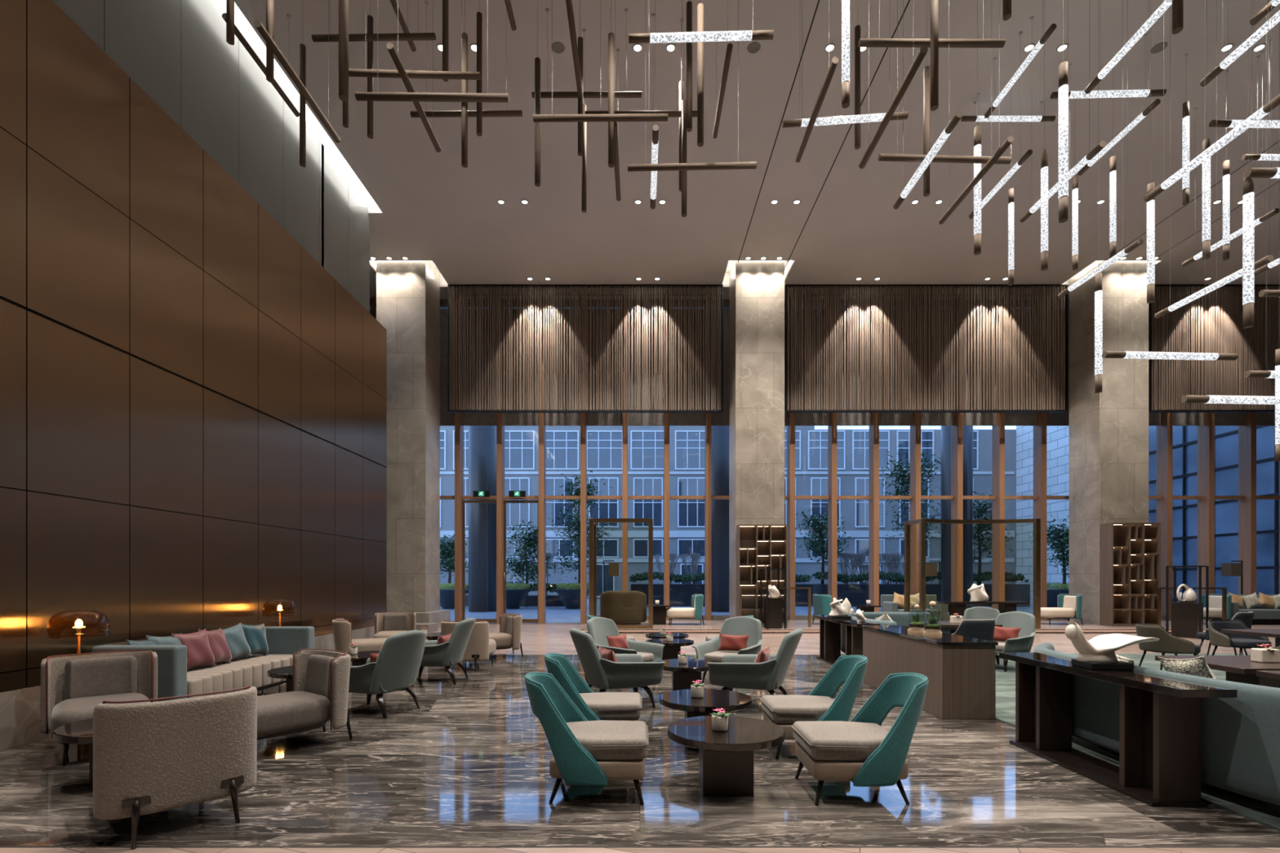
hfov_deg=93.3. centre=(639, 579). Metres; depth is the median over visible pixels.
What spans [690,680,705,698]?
flower pot
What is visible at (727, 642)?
cushion
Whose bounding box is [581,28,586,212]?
hanging rod
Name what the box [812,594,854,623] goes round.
lounge chair
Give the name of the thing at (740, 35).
pendant
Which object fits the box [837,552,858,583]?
bare shrub
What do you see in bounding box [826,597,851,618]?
sculpture
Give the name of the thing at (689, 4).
hanging rod
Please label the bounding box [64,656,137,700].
cushion
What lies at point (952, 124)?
pendant
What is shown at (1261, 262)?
pendant
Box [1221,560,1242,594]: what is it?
floor lamp
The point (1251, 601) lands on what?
cushion
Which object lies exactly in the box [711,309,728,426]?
roller blind
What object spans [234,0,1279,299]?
ceiling
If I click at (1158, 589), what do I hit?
railing
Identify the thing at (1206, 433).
column
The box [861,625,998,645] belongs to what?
countertop
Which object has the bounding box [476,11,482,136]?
hanging rod
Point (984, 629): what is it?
tub chair
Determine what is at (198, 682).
seat cushion
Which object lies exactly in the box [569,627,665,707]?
armchair
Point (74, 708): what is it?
seat cushion
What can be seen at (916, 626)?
glass cloche
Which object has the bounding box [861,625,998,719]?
counter
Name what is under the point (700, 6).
hanging rod
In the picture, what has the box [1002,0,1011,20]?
hanging rod
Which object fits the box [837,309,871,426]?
roller blind
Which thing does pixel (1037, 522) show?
frame
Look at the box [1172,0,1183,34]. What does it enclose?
hanging rod
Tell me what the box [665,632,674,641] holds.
flower pot
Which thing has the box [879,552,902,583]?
bare shrub
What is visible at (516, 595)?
bowl planter
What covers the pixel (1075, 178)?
pendant
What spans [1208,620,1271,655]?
tub chair
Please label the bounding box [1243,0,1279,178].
pendant
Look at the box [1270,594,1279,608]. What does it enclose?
cushion
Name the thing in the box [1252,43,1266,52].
recessed light
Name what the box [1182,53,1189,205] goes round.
pendant
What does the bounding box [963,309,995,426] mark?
roller blind
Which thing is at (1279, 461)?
trim
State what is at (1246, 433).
column
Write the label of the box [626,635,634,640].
seat cushion
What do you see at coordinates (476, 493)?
exit sign
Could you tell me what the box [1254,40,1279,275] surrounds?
pendant
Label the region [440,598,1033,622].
ground
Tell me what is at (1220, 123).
pendant
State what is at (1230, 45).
recessed light
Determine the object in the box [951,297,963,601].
trim
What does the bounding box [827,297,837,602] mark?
trim
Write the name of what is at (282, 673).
round coffee table
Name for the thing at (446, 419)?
roller blind
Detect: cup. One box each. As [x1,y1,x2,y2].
[655,600,659,605]
[866,600,871,605]
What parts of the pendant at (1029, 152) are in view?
cord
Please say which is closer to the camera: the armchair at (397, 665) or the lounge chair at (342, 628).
the armchair at (397, 665)
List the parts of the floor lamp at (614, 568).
lamp shade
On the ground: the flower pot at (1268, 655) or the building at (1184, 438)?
the building at (1184, 438)
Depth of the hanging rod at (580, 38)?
9.20 m
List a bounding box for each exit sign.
[473,490,489,497]
[508,490,525,497]
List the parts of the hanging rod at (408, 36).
cord, rod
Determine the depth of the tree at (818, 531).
33.06 m
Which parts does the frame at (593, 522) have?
post, glass, post, rail, rail, post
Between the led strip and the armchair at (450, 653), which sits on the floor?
the armchair at (450, 653)
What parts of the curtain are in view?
cross rail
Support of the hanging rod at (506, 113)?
hanging from the ceiling
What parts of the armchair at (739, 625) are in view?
leg, armrest, backrest, armrest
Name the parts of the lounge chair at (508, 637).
seat frame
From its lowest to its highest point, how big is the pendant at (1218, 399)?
7.103 m
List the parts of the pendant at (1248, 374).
cord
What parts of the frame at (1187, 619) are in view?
post, post, post, post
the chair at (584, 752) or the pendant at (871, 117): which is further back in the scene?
the pendant at (871, 117)
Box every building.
[440,426,1016,598]
[1016,426,1279,602]
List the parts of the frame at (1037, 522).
post, post, rail, post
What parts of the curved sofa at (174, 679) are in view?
armrest, plinth frame, armrest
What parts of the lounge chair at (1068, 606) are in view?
seat frame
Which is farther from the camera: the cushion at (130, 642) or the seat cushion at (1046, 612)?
the seat cushion at (1046, 612)
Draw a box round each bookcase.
[736,524,787,626]
[1099,522,1160,626]
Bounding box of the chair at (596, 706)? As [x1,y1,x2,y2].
[544,653,642,720]
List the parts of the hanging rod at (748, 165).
rod, cord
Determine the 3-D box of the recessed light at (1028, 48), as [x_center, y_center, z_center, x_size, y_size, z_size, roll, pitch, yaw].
[6.700,-9.142,10.400,0.180,0.012,0.180,0,0,0]
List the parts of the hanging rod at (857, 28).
cord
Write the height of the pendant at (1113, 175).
3.451 m
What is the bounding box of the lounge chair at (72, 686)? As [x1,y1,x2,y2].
[40,649,157,766]
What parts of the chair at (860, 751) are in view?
leg, leg, seat, leg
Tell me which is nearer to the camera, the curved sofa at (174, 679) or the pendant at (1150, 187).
the curved sofa at (174, 679)
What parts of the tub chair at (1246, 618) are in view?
leg, leg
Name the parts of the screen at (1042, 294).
cross rail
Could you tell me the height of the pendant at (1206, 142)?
4.384 m
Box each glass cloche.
[907,604,925,632]
[923,600,942,635]
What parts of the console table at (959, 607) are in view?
leg, leg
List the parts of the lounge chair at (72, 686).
leg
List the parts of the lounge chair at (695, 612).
seat frame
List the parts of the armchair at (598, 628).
backrest, armrest, armrest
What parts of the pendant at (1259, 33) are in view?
cord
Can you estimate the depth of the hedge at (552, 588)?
32.96 m
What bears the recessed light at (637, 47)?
in the ceiling
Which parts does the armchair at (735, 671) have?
armrest, armrest, leg, leg, backrest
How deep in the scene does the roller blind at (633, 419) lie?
19.80 m
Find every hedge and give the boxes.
[446,582,566,593]
[629,571,813,583]
[811,571,1029,582]
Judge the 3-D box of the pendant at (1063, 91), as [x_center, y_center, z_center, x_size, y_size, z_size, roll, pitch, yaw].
[4.771,-6.595,6.809,0.094,5.111,0.094,0,0,0]
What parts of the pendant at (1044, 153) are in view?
cord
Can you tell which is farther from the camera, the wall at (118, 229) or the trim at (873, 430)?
the trim at (873, 430)
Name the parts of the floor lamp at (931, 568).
lamp shade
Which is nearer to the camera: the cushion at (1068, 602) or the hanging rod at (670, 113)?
the hanging rod at (670, 113)
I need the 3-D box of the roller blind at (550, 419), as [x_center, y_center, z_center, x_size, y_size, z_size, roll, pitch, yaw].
[-2.528,-6.940,19.808,1.186,3.820,0.035,0,0,0]
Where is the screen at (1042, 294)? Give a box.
[785,284,1067,413]
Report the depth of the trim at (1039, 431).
19.60 m
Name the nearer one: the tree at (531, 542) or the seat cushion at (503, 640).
the seat cushion at (503, 640)
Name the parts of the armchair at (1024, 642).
leg, leg, backrest, armrest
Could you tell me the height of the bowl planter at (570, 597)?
1.289 m
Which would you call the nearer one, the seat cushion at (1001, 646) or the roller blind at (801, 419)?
the seat cushion at (1001, 646)
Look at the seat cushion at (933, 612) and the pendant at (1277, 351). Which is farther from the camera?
the seat cushion at (933, 612)
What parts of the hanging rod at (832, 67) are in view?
cord, rod, cord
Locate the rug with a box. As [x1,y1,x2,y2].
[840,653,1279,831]
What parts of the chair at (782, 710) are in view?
seat, leg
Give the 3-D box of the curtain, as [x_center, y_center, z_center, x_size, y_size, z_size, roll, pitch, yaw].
[-1.689,-7.170,18.810,8.545,3.940,0.140,0,0,0]
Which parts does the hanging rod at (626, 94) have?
rod, cord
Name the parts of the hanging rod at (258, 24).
cord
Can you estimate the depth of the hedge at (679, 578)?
32.86 m
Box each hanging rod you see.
[222,13,299,116]
[226,0,234,44]
[253,0,340,142]
[266,0,274,82]
[299,43,306,167]
[311,0,435,42]
[338,0,348,102]
[342,101,348,128]
[348,68,481,79]
[355,92,509,102]
[367,0,373,138]
[386,0,441,152]
[389,0,416,51]
[409,0,522,117]
[442,0,448,81]
[461,32,467,168]
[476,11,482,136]
[504,0,516,31]
[531,8,641,97]
[533,0,667,122]
[534,0,540,186]
[565,0,583,100]
[577,36,582,155]
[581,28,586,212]
[584,110,697,117]
[608,32,613,168]
[613,0,621,201]
[627,0,756,171]
[679,18,684,191]
[681,98,686,217]
[686,0,692,132]
[697,3,703,146]
[712,43,733,138]
[795,0,838,162]
[854,0,860,149]
[857,0,1005,48]
[858,45,928,168]
[878,0,1011,164]
[923,66,929,196]
[930,0,938,111]
[938,136,1013,224]
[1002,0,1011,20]
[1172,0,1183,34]
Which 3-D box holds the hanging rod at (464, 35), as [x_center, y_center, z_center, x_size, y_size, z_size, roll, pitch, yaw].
[-2.364,-7.362,8.144,0.082,3.577,0.082,0,0,0]
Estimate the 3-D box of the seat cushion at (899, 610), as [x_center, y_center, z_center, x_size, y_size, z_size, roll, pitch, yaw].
[7.773,1.030,17.780,0.626,0.280,0.700,0,0,0]
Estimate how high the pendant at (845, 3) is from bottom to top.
3.584 m
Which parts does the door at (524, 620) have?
handle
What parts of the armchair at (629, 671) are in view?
backrest, armrest, armrest, leg, leg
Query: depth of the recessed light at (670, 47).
10.39 m
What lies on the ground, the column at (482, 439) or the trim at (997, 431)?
the column at (482, 439)
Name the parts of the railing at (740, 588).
post, handrail, post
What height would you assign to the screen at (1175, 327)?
3.940 m
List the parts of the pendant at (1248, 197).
cord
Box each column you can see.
[376,260,439,612]
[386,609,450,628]
[468,426,496,612]
[711,426,728,612]
[728,260,784,617]
[941,426,973,612]
[1068,260,1148,625]
[1197,413,1214,620]
[1238,328,1256,594]
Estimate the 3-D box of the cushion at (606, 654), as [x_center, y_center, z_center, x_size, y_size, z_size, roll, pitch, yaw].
[-0.361,0.910,6.901,0.154,0.249,0.470,0,0,-23]
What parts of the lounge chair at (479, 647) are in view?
leg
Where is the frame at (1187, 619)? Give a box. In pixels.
[1165,565,1208,638]
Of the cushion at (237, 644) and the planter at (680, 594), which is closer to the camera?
the cushion at (237, 644)
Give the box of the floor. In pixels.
[0,622,1279,845]
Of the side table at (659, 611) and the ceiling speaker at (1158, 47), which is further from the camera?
the side table at (659, 611)
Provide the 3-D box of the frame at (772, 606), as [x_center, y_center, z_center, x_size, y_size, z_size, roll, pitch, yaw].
[3.610,0.520,16.400,0.544,1.620,0.544,0,0,-8]
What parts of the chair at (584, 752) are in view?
leg, seat, leg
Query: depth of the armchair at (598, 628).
8.61 m
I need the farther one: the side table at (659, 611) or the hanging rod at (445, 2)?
the side table at (659, 611)
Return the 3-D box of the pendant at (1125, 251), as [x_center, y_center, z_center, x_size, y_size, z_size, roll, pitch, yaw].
[7.643,-7.130,10.107,0.094,4.041,1.760,0,0,0]
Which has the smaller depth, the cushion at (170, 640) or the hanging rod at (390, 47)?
the cushion at (170, 640)
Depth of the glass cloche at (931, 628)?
7.04 m
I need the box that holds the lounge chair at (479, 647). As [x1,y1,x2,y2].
[440,620,496,671]
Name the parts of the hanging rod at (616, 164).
cord, rod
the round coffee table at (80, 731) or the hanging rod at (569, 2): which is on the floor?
the round coffee table at (80, 731)
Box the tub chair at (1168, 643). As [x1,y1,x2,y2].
[1135,622,1200,670]
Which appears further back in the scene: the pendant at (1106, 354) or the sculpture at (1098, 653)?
the pendant at (1106, 354)
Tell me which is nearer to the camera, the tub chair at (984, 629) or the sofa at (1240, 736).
the sofa at (1240, 736)
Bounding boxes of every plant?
[910,613,921,622]
[926,614,937,624]
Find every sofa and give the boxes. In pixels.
[92,626,314,702]
[600,591,646,625]
[840,612,930,653]
[880,595,947,621]
[1033,642,1279,817]
[1209,594,1279,624]
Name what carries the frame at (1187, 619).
on the floor
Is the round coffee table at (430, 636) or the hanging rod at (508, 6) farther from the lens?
the round coffee table at (430, 636)
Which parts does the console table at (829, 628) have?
leg, plate, leg, leg, leg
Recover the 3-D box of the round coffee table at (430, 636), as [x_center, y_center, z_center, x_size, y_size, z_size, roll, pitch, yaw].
[-3.750,1.240,11.300,0.800,0.420,0.800,0,0,0]
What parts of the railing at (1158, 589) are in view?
post, handrail, post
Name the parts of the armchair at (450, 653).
leg, armrest, armrest, leg, backrest, leg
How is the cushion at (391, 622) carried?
on the lounge chair at (386, 624)
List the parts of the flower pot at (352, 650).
pot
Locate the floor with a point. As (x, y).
(469, 766)
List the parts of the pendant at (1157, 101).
cord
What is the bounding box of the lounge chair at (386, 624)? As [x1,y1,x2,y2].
[373,611,415,638]
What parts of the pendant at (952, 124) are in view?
cord, cord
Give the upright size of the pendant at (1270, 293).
5.365 m
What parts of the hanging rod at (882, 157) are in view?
cord, rod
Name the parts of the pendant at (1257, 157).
cord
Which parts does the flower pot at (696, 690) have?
pot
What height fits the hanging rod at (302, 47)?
3.049 m
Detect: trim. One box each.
[0,845,1279,847]
[369,299,1263,619]
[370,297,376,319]
[440,495,1279,499]
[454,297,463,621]
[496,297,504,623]
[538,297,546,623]
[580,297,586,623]
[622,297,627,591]
[663,297,669,620]
[704,297,711,620]
[737,0,819,262]
[786,0,910,262]
[786,297,795,620]
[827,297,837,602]
[868,297,879,612]
[910,297,920,595]
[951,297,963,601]
[991,297,1004,609]
[1033,308,1046,620]
[1102,140,1279,262]
[1155,413,1172,620]
[1159,180,1279,256]
[1279,461,1279,594]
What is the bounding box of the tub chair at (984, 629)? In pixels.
[951,618,995,640]
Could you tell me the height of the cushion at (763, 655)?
0.249 m
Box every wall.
[0,0,386,692]
[52,0,369,312]
[321,146,324,267]
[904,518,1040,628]
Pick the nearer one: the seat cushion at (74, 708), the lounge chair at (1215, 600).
the seat cushion at (74, 708)
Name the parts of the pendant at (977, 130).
cord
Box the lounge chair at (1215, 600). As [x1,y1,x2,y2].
[1201,594,1231,620]
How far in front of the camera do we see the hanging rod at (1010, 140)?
8.31 m
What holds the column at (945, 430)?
on the ground
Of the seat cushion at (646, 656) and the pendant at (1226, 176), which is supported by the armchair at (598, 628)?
the seat cushion at (646, 656)
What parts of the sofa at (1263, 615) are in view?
armrest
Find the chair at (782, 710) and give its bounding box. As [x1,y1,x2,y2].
[760,654,867,759]
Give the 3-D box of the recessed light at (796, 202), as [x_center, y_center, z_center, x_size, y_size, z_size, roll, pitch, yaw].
[3.802,-9.142,14.650,0.180,0.012,0.180,0,0,0]
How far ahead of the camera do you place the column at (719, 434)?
26.88 m
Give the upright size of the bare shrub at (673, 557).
2.415 m
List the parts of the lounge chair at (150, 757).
leg, leg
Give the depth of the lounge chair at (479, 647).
9.51 m
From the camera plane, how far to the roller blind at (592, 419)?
19.80 m
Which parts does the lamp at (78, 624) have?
lamp shade, bulb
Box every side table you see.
[646,604,671,624]
[850,604,881,612]
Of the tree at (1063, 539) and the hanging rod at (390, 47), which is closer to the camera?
the hanging rod at (390, 47)
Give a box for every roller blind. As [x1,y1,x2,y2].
[440,309,454,426]
[462,309,496,426]
[502,309,538,426]
[544,309,580,426]
[586,309,622,426]
[627,309,663,426]
[669,309,705,426]
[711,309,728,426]
[784,309,788,426]
[795,309,830,426]
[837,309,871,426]
[879,309,913,426]
[920,309,954,426]
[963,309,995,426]
[1004,309,1037,426]
[1046,309,1068,426]
[1148,309,1162,426]
[1172,309,1204,426]
[1214,413,1244,426]
[1256,309,1275,426]
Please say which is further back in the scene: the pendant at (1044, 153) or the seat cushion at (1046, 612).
the seat cushion at (1046, 612)
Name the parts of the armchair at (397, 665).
armrest, leg, leg, armrest, backrest, leg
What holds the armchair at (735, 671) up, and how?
on the floor
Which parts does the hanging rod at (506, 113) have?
cord, rod, cord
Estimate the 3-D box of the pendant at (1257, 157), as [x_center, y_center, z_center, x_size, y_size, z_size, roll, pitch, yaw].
[11.451,-8.241,10.582,1.761,1.818,0.094,0,0,0]
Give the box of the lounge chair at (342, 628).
[332,617,387,653]
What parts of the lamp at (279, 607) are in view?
lamp shade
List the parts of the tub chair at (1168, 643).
leg, leg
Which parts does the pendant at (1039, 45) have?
cord, cord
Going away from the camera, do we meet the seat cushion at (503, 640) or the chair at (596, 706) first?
the chair at (596, 706)
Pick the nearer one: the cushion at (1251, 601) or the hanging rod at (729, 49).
the hanging rod at (729, 49)
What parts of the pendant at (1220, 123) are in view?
cord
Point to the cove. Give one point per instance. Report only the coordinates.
(726, 281)
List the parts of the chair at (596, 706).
seat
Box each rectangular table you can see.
[911,621,1002,634]
[1155,655,1279,688]
[1221,629,1279,647]
[1256,670,1279,679]
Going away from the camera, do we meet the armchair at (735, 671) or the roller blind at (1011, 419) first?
the armchair at (735, 671)
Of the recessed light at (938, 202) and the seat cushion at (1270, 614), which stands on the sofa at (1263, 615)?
the seat cushion at (1270, 614)
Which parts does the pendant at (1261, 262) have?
cord, cord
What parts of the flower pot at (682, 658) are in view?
pot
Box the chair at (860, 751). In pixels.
[791,672,928,805]
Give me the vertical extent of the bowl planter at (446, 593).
1.290 m
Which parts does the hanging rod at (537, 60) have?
rod, cord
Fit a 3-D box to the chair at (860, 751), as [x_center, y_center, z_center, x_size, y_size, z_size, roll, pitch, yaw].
[1.515,1.053,4.129,0.845,0.803,0.663,0,0,1]
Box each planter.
[440,582,468,608]
[440,595,564,606]
[506,582,530,608]
[555,582,589,608]
[631,583,813,606]
[811,583,1030,606]
[1046,582,1068,607]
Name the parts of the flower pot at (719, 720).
pot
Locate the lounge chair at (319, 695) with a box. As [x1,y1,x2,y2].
[257,648,352,740]
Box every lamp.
[46,609,109,655]
[262,599,297,626]
[603,560,619,592]
[925,560,940,601]
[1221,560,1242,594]
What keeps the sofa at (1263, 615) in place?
on the platform
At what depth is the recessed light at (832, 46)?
10.39 m
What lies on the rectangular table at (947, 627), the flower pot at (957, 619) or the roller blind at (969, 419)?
the flower pot at (957, 619)
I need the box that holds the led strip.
[583,631,1205,631]
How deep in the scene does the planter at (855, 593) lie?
32.50 m
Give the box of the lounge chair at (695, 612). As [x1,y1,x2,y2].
[666,594,704,625]
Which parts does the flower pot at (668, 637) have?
pot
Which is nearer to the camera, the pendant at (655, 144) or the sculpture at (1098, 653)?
the sculpture at (1098, 653)
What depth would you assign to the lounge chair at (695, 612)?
17.41 m
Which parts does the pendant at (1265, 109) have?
cord, cord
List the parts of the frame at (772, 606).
post, post, post, post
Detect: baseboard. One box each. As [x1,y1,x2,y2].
[0,626,374,751]
[415,622,437,632]
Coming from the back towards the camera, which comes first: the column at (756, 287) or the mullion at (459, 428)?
the mullion at (459, 428)
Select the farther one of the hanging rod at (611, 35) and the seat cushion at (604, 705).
the hanging rod at (611, 35)
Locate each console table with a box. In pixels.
[813,614,879,665]
[937,601,1028,621]
[999,652,1237,806]
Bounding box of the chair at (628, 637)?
[587,615,635,640]
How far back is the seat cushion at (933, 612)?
17.43 m
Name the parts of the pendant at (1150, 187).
cord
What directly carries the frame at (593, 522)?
on the platform
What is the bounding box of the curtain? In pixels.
[448,284,723,413]
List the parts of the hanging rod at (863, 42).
rod, cord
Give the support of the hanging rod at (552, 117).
hanging from the ceiling
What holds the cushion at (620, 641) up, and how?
on the armchair at (598, 628)
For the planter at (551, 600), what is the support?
on the ground
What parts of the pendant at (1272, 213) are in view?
cord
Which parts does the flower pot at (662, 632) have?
pot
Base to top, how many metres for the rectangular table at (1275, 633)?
0.680 m
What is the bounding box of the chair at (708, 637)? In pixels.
[705,615,753,641]
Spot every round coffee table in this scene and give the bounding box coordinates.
[53,718,93,786]
[266,666,293,692]
[346,650,379,666]
[426,632,440,640]
[645,632,688,639]
[645,638,693,660]
[655,658,717,691]
[659,688,751,749]
[667,715,785,796]
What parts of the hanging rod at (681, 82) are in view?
rod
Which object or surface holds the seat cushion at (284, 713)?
on the lounge chair at (319, 695)
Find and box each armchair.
[348,630,426,718]
[417,617,475,684]
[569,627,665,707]
[586,617,665,662]
[692,616,762,683]
[706,628,803,694]
[963,606,999,620]
[992,611,1035,671]
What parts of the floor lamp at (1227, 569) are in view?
lamp shade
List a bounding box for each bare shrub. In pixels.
[532,553,554,595]
[653,553,680,583]
[679,552,702,583]
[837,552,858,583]
[850,553,868,583]
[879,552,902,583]
[884,552,904,583]
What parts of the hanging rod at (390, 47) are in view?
cord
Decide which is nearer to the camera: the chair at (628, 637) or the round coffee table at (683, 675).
the round coffee table at (683, 675)
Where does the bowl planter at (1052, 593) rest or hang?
on the ground
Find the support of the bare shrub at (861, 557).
in the planter at (855, 593)
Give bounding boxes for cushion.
[50,693,150,742]
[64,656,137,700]
[126,640,157,644]
[146,633,190,671]
[171,628,216,670]
[186,670,232,697]
[190,661,271,692]
[198,628,231,662]
[211,622,252,663]
[231,654,293,684]
[240,623,268,657]
[257,690,330,737]
[304,654,335,701]
[351,637,387,651]
[369,653,378,662]
[373,630,406,638]
[382,613,408,631]
[435,632,452,644]
[488,632,513,648]
[488,639,496,654]
[504,615,514,637]
[566,720,647,759]
[579,692,640,719]
[598,646,617,662]
[605,633,629,648]
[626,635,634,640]
[636,652,653,662]
[666,607,694,617]
[704,650,737,662]
[705,635,719,641]
[717,633,749,651]
[754,646,770,662]
[761,694,834,723]
[793,720,888,760]
[875,612,893,621]
[893,591,904,608]
[897,608,919,612]
[910,592,919,608]
[913,608,942,619]
[992,640,1005,650]
[993,626,1021,641]
[1040,607,1075,617]
[1062,595,1075,610]
[1115,653,1136,666]
[1157,656,1216,679]
[1194,644,1200,653]
[1195,631,1205,639]
[1203,607,1222,617]
[1208,595,1222,608]
[1228,591,1243,608]
[1230,637,1271,648]
[1239,608,1266,619]
[1240,592,1262,608]
[1254,608,1279,619]
[1258,591,1274,608]
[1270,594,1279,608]
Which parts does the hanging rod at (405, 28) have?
cord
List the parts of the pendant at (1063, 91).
cord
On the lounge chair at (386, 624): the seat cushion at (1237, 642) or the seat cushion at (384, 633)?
the seat cushion at (384, 633)
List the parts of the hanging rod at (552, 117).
cord, rod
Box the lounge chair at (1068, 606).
[1040,594,1083,624]
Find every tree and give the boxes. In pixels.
[440,534,468,583]
[506,516,555,607]
[546,470,617,583]
[795,506,851,583]
[879,448,941,550]
[938,489,1018,584]
[1029,514,1068,589]
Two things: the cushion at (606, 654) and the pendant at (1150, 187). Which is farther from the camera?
the pendant at (1150, 187)
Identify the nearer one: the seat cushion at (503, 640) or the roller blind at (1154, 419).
the seat cushion at (503, 640)
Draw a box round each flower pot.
[348,643,359,654]
[421,626,427,635]
[659,626,666,635]
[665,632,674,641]
[677,651,688,663]
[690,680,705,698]
[709,707,731,732]
[950,613,963,623]
[1250,644,1279,662]
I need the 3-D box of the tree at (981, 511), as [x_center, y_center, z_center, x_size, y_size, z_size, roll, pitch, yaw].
[18.676,-2.232,33.176,3.291,5.168,3.640,0,0,-36]
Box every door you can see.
[462,500,496,622]
[503,500,538,622]
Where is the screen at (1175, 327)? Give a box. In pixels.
[1148,284,1279,413]
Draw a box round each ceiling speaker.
[551,41,564,53]
[746,41,760,53]
[1151,41,1168,53]
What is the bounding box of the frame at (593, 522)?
[589,518,653,628]
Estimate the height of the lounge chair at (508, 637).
0.792 m
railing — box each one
[738,587,811,626]
[1156,587,1226,626]
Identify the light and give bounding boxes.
[217,0,377,206]
[436,43,442,52]
[469,43,476,52]
[497,200,504,204]
[520,200,528,204]
[632,43,643,52]
[634,199,641,204]
[658,199,666,204]
[665,43,675,52]
[739,541,783,595]
[770,199,777,204]
[784,260,791,274]
[793,200,800,204]
[824,43,835,52]
[860,47,867,52]
[911,200,919,204]
[934,199,942,204]
[1022,43,1035,52]
[1056,43,1068,52]
[1096,200,1105,204]
[1212,199,1222,204]
[1219,43,1234,52]
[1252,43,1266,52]
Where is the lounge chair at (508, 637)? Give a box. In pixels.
[488,613,523,657]
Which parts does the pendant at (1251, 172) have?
cord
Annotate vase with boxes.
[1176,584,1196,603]
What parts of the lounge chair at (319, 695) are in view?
seat frame, leg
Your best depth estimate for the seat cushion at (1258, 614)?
17.48 m
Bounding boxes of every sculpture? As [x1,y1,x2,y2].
[768,585,779,597]
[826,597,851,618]
[854,609,866,622]
[967,583,988,601]
[1065,620,1159,671]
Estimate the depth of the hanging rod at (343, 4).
5.47 m
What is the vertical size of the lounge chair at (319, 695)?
0.792 m
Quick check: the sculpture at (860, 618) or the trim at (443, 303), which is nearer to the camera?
the sculpture at (860, 618)
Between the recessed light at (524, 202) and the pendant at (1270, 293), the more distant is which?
the recessed light at (524, 202)
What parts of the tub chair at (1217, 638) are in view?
leg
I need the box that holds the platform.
[579,619,1279,633]
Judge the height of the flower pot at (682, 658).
0.151 m
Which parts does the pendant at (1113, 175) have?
cord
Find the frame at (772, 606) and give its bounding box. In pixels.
[760,568,786,629]
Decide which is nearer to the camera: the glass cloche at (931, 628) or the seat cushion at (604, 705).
the seat cushion at (604, 705)
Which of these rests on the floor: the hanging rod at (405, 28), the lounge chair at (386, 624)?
the lounge chair at (386, 624)
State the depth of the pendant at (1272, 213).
10.57 m
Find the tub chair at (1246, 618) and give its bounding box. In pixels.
[1195,611,1253,655]
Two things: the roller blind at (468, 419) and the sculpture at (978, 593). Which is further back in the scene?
the roller blind at (468, 419)
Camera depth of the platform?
16.68 m
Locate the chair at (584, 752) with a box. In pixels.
[524,671,648,804]
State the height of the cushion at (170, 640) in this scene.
0.440 m
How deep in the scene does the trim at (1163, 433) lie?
19.67 m
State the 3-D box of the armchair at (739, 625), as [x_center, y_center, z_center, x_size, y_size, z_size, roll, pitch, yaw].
[1.303,1.001,8.566,0.828,0.907,0.992,0,0,33]
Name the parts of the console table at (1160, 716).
leg, leg, plate, leg, leg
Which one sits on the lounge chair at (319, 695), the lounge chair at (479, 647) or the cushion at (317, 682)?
the cushion at (317, 682)
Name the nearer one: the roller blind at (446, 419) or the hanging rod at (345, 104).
the hanging rod at (345, 104)
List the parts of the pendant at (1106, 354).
cord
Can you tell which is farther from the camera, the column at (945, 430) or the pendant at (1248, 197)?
the column at (945, 430)
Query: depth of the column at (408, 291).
17.50 m
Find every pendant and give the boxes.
[628,30,773,43]
[650,13,658,208]
[782,111,908,128]
[841,0,849,108]
[893,0,963,208]
[960,101,1055,121]
[968,31,1032,218]
[973,0,981,254]
[984,0,1056,118]
[1008,85,1013,285]
[1019,15,1106,222]
[1040,0,1048,271]
[1050,88,1166,98]
[1057,0,1068,222]
[1057,62,1143,297]
[1071,174,1078,270]
[1077,33,1160,175]
[1084,0,1172,93]
[1094,272,1102,393]
[1102,0,1238,360]
[1109,67,1116,257]
[1143,0,1279,202]
[1146,0,1155,303]
[1154,0,1274,318]
[1180,395,1279,404]
[1182,50,1279,266]
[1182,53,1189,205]
[1200,0,1279,86]
[1202,137,1210,260]
[1208,0,1279,128]
[1222,70,1230,260]
[1240,55,1279,160]
[1242,0,1254,328]
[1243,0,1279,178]
[1243,0,1279,378]
[1249,0,1279,25]
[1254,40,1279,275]
[1258,289,1279,297]
[1275,348,1279,461]
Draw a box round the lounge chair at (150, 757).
[93,684,257,849]
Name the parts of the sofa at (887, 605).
armrest, backrest, armrest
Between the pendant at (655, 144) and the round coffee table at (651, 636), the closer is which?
the pendant at (655, 144)
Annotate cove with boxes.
[368,206,1158,284]
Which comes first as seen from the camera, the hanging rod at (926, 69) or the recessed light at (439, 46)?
the hanging rod at (926, 69)
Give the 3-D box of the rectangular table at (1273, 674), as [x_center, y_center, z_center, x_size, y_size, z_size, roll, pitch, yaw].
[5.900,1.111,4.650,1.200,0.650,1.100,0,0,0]
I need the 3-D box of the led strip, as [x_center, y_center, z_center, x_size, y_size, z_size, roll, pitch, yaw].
[11.675,1.387,16.138,26.450,0.025,0.020,0,0,0]
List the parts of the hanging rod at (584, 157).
rod, cord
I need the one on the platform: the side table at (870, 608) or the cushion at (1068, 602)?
the side table at (870, 608)
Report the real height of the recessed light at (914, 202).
0.012 m

